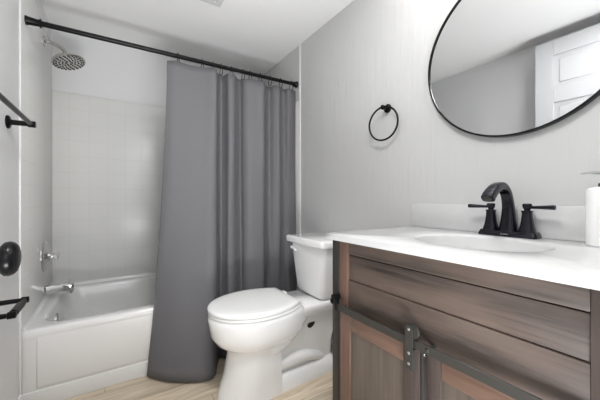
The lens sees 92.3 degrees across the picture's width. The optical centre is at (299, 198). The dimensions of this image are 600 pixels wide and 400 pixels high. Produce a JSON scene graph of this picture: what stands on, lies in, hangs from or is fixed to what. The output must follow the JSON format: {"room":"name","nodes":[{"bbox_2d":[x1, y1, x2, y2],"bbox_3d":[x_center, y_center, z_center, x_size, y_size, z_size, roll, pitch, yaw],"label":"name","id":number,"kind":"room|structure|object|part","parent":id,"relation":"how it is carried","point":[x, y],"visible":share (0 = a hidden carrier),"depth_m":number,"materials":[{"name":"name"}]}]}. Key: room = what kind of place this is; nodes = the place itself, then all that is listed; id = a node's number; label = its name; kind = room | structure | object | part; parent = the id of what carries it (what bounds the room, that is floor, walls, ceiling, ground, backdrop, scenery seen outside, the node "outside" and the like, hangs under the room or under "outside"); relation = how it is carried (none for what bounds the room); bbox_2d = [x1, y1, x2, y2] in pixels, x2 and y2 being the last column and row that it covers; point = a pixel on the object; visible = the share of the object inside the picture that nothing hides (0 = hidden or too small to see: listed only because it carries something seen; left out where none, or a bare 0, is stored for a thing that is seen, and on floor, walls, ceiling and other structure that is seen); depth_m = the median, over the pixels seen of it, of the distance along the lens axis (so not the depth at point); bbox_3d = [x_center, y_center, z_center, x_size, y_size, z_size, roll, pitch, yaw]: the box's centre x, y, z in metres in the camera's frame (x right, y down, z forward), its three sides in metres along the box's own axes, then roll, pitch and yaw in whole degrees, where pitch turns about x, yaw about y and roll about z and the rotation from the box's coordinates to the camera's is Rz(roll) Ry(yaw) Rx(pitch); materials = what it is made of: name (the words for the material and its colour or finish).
{"room":"bathroom","nodes":[
{"label":"bathroom","id":0,"kind":"room"},
{"bbox_2d":[0,0,51,399],"bbox_3d":[-1.032,-0.089,0.854,0.106,2.118,2.735,0,0,-33],"label":"wall","id":1,"kind":"structure","parent":0,"point":[36,58],"depth_m":1.34,"materials":[{"name":"white paint"}]},
{"bbox_2d":[0,296,29,319],"bbox_3d":[-1.004,0.377,0.981,0.092,0.050,0.217,0,0,-33],"label":"toilet paper holder","id":2,"kind":"object","parent":1,"relation":"attached to","point":[21,302],"visible":1,"depth_m":0.99,"materials":[{"name":"black metal"}]},
{"bbox_3d":[-0.959,0.377,0.910,0.091,0.050,0.050,0,0,-33],"label":"arm","id":3,"kind":"part","parent":2,"relation":"part of","materials":[{"name":"black metal"}]},
{"bbox_3d":[-1.049,0.377,1.051,0.091,0.050,0.050,0,0,-33],"label":"arm","id":4,"kind":"part","parent":2,"relation":"part of","materials":[{"name":"black metal"}]},
{"bbox_2d":[0,92,36,128],"bbox_3d":[-0.962,-0.304,0.911,0.086,0.052,0.662,0,0,-33],"label":"towel bar","id":5,"kind":"object","parent":1,"relation":"attached to","point":[9,122],"visible":1,"depth_m":1.12,"materials":[{"name":"black metal"}]},
{"bbox_3d":[-1.127,-0.304,1.167,0.086,0.052,0.052,0,0,-33],"label":"wall post","id":6,"kind":"part","parent":5,"relation":"part of","materials":[{"name":"black metal"}]},
{"bbox_2d":[19,0,21,394],"bbox_3d":[-1.253,-0.089,1.290,0.009,2.118,0.017,0,0,-33],"label":"trim","id":7,"kind":"structure","parent":1,"relation":"attached to","point":[20,1],"depth_m":1.28,"materials":[{"name":"white paint"}]},
{"bbox_2d":[41,241,58,271],"bbox_3d":[-1.499,0.348,1.740,0.071,0.184,0.184,0,0,-33],"label":"shower valve","id":8,"kind":"object","parent":1,"relation":"attached to","point":[46,255],"visible":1,"depth_m":1.70,"materials":[{"name":"silver metal"}]},
{"bbox_3d":[-1.487,0.348,1.748,0.041,0.044,0.044,0,0,-33],"label":"handle","id":9,"kind":"part","parent":8,"relation":"part of","materials":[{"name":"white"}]},
{"bbox_2d":[43,279,74,295],"bbox_3d":[-1.470,0.543,1.759,0.142,0.081,0.076,0,0,-33],"label":"tub spout","id":10,"kind":"object","parent":1,"relation":"attached to","point":[69,286],"visible":1,"depth_m":1.74,"materials":[{"name":"silver metal"}]},
{"bbox_3d":[-1.466,0.550,1.761,0.134,0.068,0.054,0,0,-33],"label":"spout","id":11,"kind":"part","parent":10,"relation":"part of","materials":[{"name":"silver metal"}]},
{"bbox_2d":[43,36,85,69],"bbox_3d":[-1.417,-0.878,1.733,0.203,0.174,0.169,0,0,-33],"label":"shower","id":12,"kind":"object","parent":1,"relation":"attached to","point":[64,61],"visible":1,"depth_m":1.73,"materials":[{"name":"silver metal"}]},
{"bbox_3d":[-1.469,-0.906,1.736,0.124,0.082,0.038,0,0,-16],"label":"shower arm","id":13,"kind":"part","parent":12,"relation":"part of","materials":[{"name":"silver metal"}]},
{"bbox_2d":[24,15,297,87],"bbox_3d":[-0.659,-0.853,1.771,1.517,0.063,0.048,0,0,-33],"label":"curtain rod","id":14,"kind":"object","parent":1,"relation":"attached to","point":[31,21],"visible":0.98,"depth_m":1.61,"materials":[{"name":"black metal"}]},
{"bbox_3d":[-0.384,-0.836,1.946,0.012,0.077,0.046,0,0,-33],"label":"curtain ring","id":15,"kind":"object","parent":14,"relation":"hanging from","visible":0},
{"bbox_2d":[147,60,296,381],"bbox_3d":[-0.379,0.074,1.782,0.998,1.768,0.337,0,0,-33],"label":"shower curtain","id":16,"kind":"object","parent":15,"relation":"hanging from","point":[228,200],"visible":0.84,"depth_m":1.76,"materials":[{"name":"grey fabric"}]},
{"bbox_2d":[51,29,257,283],"bbox_3d":[-1.066,-0.089,2.397,1.524,2.118,0.106,0,0,-33],"label":"wall","id":17,"kind":"structure","parent":0,"point":[108,154],"depth_m":2.11,"materials":[{"name":"white tile"}]},
{"bbox_2d":[41,0,352,78],"bbox_3d":[-0.353,-1.188,1.293,1.724,0.080,2.735,0,0,-33],"label":"ceiling","id":18,"kind":"structure","parent":0,"point":[254,36],"depth_m":1.90,"materials":[{"name":"white paint"}]},
{"bbox_2d":[200,0,223,6],"bbox_3d":[-0.518,-1.137,1.502,0.290,0.022,0.285,0,0,-33],"label":"exhaust fan","id":19,"kind":"object","parent":18,"relation":"attached to","point":[218,3],"visible":1,"depth_m":1.66,"materials":[{"name":"white plastic"}]},
{"bbox_2d":[65,351,332,399],"bbox_3d":[0.049,1.010,0.671,1.724,0.080,4.215,0,0,-33],"label":"floor","id":20,"kind":"structure","parent":0,"point":[145,387],"depth_m":1.45,"materials":[{"name":"brown wood"}]},
{"bbox_2d":[22,272,299,399],"bbox_3d":[-0.830,0.777,2.032,1.523,0.385,0.764,0,0,-33],"label":"bathtub","id":21,"kind":"object","parent":20,"relation":"on","point":[95,336],"visible":0.5,"depth_m":1.48,"materials":[{"name":"white ceramic"}]},
{"bbox_3d":[-1.397,0.694,1.663,0.022,0.068,0.068,0,0,-33],"label":"overflow plate","id":22,"kind":"part","parent":21,"relation":"part of","materials":[{"name":"silver metal"}]},
{"bbox_2d":[207,232,332,399],"bbox_3d":[-0.104,0.598,1.563,0.777,0.744,0.384,0,0,-33],"label":"toilet","id":23,"kind":"object","parent":20,"relation":"on","point":[276,341],"visible":0.98,"depth_m":1.44,"materials":[{"name":"white ceramic"}]},
{"bbox_3d":[-0.251,0.530,1.469,0.428,0.024,0.374,0,0,-33],"label":"lid","id":24,"kind":"part","parent":23,"relation":"part of","materials":[{"name":"white plastic"}]},
{"bbox_3d":[-0.245,0.551,1.473,0.437,0.015,0.370,0,0,-33],"label":"seat","id":25,"kind":"part","parent":23,"relation":"part of","materials":[{"name":"white plastic"}]},
{"bbox_3d":[0.116,0.247,1.706,0.252,0.042,0.384,0,0,-33],"label":"tank lid","id":26,"kind":"part","parent":23,"relation":"part of","materials":[{"name":"white ceramic"}]},
{"bbox_3d":[0.126,0.413,1.712,0.228,0.298,0.340,0,0,-33],"label":"tank","id":27,"kind":"part","parent":23,"relation":"part of","materials":[{"name":"white ceramic"}]},
{"bbox_2d":[330,240,599,399],"bbox_3d":[0.517,0.561,0.857,0.528,0.818,0.766,0,0,-33],"label":"vanity cabinet","id":28,"kind":"object","parent":20,"relation":"on","point":[406,326],"visible":0.91,"depth_m":0.68,"materials":[{"name":"brown wood"}]},
{"bbox_3d":[0.143,0.561,1.050,0.035,0.818,0.036,0,0,-33],"label":"corner post","id":29,"kind":"part","parent":28,"relation":"part of","materials":[{"name":"black wood"}]},
{"bbox_3d":[0.228,0.414,0.868,0.016,0.048,0.209,0,0,-33],"label":"door rail","id":30,"kind":"part","parent":28,"relation":"part of","materials":[{"name":"red wood"}]},
{"bbox_3d":[0.230,0.632,0.869,0.007,0.445,0.266,0,0,-33],"label":"barn door","id":31,"kind":"part","parent":28,"relation":"part of","materials":[{"name":"brown wood"}]},
{"bbox_3d":[0.318,0.376,0.706,0.006,0.023,0.688,0,0,-33],"label":"sliding rail","id":32,"kind":"part","parent":28,"relation":"part of","materials":[{"name":"grey metal"}]},
{"bbox_3d":[0.420,0.615,0.634,0.010,0.330,0.210,0,0,-33],"label":"fixed panel","id":33,"kind":"part","parent":28,"relation":"part of","materials":[{"name":"brown wood"}]},
{"bbox_2d":[326,204,599,290],"bbox_3d":[0.524,0.139,0.863,0.513,0.230,0.791,0,0,-33],"label":"countertop","id":34,"kind":"structure","parent":28,"relation":"on","point":[443,232],"depth_m":0.86,"materials":[{"name":"white stone"}]},
{"bbox_2d":[416,236,551,251],"bbox_3d":[0.524,0.193,0.857,0.304,0.120,0.344,0,0,-33],"label":"basin","id":35,"kind":"object","parent":34,"relation":"in","point":[478,243],"depth_m":0.95,"materials":[{"name":"white ceramic"}]},
{"bbox_2d":[468,182,555,239],"bbox_3d":[0.689,0.037,0.948,0.204,0.180,0.205,0,0,18],"label":"faucet","id":36,"kind":"object","parent":34,"relation":"on","point":[508,227],"visible":1,"depth_m":0.95,"materials":[{"name":"black metal"}]},
{"bbox_3d":[0.656,0.029,1.039,0.028,0.024,0.086,0,0,-33],"label":"lever","id":37,"kind":"part","parent":36,"relation":"part of","materials":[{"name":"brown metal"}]},
{"bbox_3d":[0.672,0.074,1.014,0.044,0.071,0.044,0,0,-33],"label":"handle","id":38,"kind":"part","parent":36,"relation":"part of","materials":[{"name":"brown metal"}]},
{"bbox_3d":[0.646,0.029,0.934,0.174,0.165,0.052,0,0,-33],"label":"spout","id":39,"kind":"part","parent":36,"relation":"part of","materials":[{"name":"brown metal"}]},
{"bbox_3d":[0.701,0.117,0.970,0.058,0.019,0.170,0,0,-33],"label":"plate","id":40,"kind":"part","parent":36,"relation":"part of","materials":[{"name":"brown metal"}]},
{"bbox_3d":[0.730,0.074,0.925,0.044,0.071,0.044,0,0,-33],"label":"handle","id":41,"kind":"part","parent":36,"relation":"part of","materials":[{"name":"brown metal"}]},
{"bbox_3d":[0.746,0.029,0.900,0.028,0.024,0.086,0,0,-33],"label":"lever","id":42,"kind":"part","parent":36,"relation":"part of","materials":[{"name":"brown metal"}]},
{"bbox_2d":[580,171,599,246],"bbox_3d":[0.809,0.026,0.765,0.076,0.201,0.080,0,0,-33],"label":"soap dispenser","id":43,"kind":"object","parent":34,"relation":"on","point":[592,195],"visible":1,"depth_m":0.76,"materials":[{"name":"white plastic"}]},
{"bbox_2d":[585,187,599,246],"bbox_3d":[0.810,0.048,0.764,0.076,0.158,0.076,0,0,-33],"label":"bottle","id":44,"kind":"object","parent":43,"relation":"attached to","point":[592,195],"depth_m":0.76,"materials":[{"name":"white plastic"}]},
{"bbox_3d":[0.432,0.420,0.607,0.024,0.059,0.267,0,0,-33],"label":"panel rail","id":45,"kind":"part","parent":28,"relation":"part of","materials":[{"name":"red wood"}]},
{"bbox_2d":[258,0,599,335],"bbox_3d":[0.327,-0.089,1.732,0.106,2.118,2.735,0,0,-33],"label":"wall","id":46,"kind":"structure","parent":0,"point":[371,54],"depth_m":1.43,"materials":[{"name":"grey paint"}]},
{"bbox_2d":[299,44,300,233],"bbox_3d":[-0.002,-0.089,2.146,0.009,2.118,0.017,0,0,-33],"label":"trim","id":47,"kind":"structure","parent":46,"relation":"attached to","point":[299,44],"depth_m":2.14,"materials":[{"name":"white paint"}]},
{"bbox_2d":[330,336,332,351],"bbox_3d":[0.270,0.922,1.722,0.013,0.095,0.920,0,0,-33],"label":"baseboard","id":48,"kind":"structure","parent":46,"relation":"attached to","point":[331,349],"depth_m":1.82,"materials":[{"name":"white paint"}]},
{"bbox_2d":[368,104,398,140],"bbox_3d":[0.425,-0.382,1.447,0.051,0.191,0.174,0,0,-33],"label":"towel ring","id":49,"kind":"object","parent":46,"relation":"attached to","point":[387,108],"visible":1,"depth_m":1.44,"materials":[{"name":"black metal"}]},
{"bbox_2d":[412,204,584,241],"bbox_3d":[0.734,0.075,0.997,0.016,0.103,0.789,0,0,-33],"label":"backsplash","id":50,"kind":"structure","parent":46,"relation":"attached to","point":[565,222],"depth_m":1.03,"materials":[{"name":"white stone"}]},
{"bbox_2d":[428,0,599,137],"bbox_3d":[0.734,-0.530,0.992,0.020,0.630,0.630,0,0,-33],"label":"round mirror","id":51,"kind":"object","parent":46,"relation":"attached to","point":[497,68],"visible":1,"depth_m":0.98,"materials":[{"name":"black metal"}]},
{"bbox_3d":[0.356,-0.089,0.195,1.524,2.118,0.120,0,0,-33],"label":"wall","id":52,"kind":"structure","parent":0,"visible":0},
{"bbox_2d":[0,241,20,275],"bbox_3d":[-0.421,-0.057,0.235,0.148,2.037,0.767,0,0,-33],"label":"door knob","id":53,"kind":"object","parent":52,"relation":"in","point":[10,252],"depth_m":0.53,"materials":[{"name":"black metal"}]}
]}

